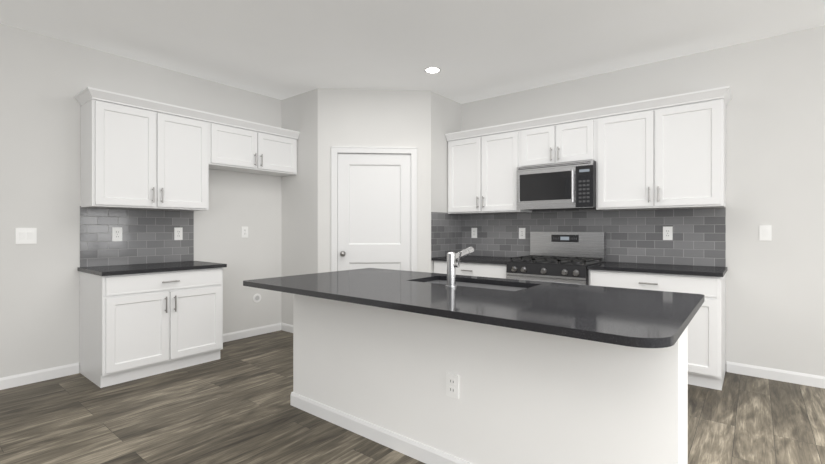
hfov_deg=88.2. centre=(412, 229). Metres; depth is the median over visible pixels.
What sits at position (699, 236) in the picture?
backsplash
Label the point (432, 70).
recessed light
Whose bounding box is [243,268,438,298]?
island countertop
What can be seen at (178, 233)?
electrical outlet plate
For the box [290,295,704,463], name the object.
kitchen island
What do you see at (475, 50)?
ceiling
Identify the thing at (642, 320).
island countertop
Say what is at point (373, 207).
door
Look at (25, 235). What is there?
switch plate
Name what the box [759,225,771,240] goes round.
switch plate
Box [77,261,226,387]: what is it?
base cabinet
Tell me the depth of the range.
4.18 m
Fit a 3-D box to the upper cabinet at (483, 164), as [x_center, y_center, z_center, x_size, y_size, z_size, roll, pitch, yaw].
[0.870,-0.646,4.887,0.916,0.922,0.327,0,0,39]
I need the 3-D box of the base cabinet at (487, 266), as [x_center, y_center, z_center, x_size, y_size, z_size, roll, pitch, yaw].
[0.774,0.770,4.756,0.930,0.895,0.653,0,0,39]
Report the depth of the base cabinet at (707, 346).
3.28 m
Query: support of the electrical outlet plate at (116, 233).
attached to the wall at (44, 80)
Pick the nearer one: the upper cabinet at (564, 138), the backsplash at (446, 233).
the upper cabinet at (564, 138)
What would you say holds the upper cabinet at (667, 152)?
attached to the wall at (775, 179)
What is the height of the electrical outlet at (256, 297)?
0.104 m
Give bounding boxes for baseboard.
[0,323,280,389]
[281,323,292,332]
[727,361,824,388]
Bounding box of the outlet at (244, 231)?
[242,226,247,237]
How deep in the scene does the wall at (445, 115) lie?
4.96 m
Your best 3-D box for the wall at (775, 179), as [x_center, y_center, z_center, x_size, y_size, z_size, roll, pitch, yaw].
[2.209,-0.172,4.120,7.200,2.780,0.150,0,0,39]
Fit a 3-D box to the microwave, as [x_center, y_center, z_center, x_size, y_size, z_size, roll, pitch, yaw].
[1.485,-0.422,4.313,0.758,0.440,0.448,0,0,39]
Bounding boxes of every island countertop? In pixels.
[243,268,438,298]
[323,275,542,318]
[443,283,704,354]
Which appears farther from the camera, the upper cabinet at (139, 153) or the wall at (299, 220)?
the wall at (299, 220)
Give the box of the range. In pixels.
[506,232,605,284]
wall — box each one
[0,24,280,377]
[281,88,317,324]
[318,88,430,272]
[431,91,460,272]
[461,25,824,376]
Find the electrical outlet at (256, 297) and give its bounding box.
[253,293,260,302]
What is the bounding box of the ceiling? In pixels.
[0,0,824,103]
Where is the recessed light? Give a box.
[424,67,440,72]
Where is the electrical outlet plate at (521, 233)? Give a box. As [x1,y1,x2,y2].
[519,228,524,238]
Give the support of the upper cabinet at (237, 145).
attached to the wall at (44, 80)
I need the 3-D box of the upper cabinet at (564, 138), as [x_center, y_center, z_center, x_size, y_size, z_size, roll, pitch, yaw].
[1.523,-0.876,4.361,0.762,0.463,0.327,0,0,39]
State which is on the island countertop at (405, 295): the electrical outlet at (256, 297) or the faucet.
the faucet
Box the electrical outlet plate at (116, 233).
[112,227,121,240]
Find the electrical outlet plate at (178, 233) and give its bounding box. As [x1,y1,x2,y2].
[174,228,182,239]
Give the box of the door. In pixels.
[331,146,416,271]
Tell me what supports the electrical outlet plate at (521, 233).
attached to the wall at (775, 179)
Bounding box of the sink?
[415,279,526,290]
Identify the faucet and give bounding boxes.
[443,247,473,286]
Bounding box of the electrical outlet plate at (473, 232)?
[471,228,476,237]
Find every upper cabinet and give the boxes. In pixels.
[79,87,210,210]
[211,115,298,176]
[445,122,531,213]
[521,110,596,166]
[596,87,728,210]
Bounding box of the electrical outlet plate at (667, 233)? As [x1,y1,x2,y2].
[663,227,672,239]
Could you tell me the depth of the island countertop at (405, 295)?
2.13 m
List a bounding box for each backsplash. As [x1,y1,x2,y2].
[80,206,193,266]
[431,212,461,257]
[462,208,725,266]
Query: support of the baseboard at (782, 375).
attached to the wall at (775, 179)
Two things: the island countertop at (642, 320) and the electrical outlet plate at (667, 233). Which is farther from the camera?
the electrical outlet plate at (667, 233)
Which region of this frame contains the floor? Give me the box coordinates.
[0,330,824,463]
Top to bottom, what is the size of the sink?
0.227 m
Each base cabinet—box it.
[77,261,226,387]
[431,255,520,278]
[587,262,726,389]
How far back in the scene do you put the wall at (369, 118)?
4.76 m
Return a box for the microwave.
[517,160,595,210]
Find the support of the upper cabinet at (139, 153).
attached to the wall at (44, 80)
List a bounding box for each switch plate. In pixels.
[15,228,36,243]
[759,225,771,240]
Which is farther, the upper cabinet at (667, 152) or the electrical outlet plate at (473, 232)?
the electrical outlet plate at (473, 232)
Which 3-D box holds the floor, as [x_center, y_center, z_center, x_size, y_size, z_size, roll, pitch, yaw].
[-0.738,1.278,0.619,7.400,0.120,9.400,0,0,39]
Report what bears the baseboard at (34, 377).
attached to the wall at (44, 80)
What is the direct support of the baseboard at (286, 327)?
attached to the wall at (299, 220)
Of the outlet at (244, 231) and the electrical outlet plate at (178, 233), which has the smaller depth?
the electrical outlet plate at (178, 233)
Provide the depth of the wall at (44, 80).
3.54 m

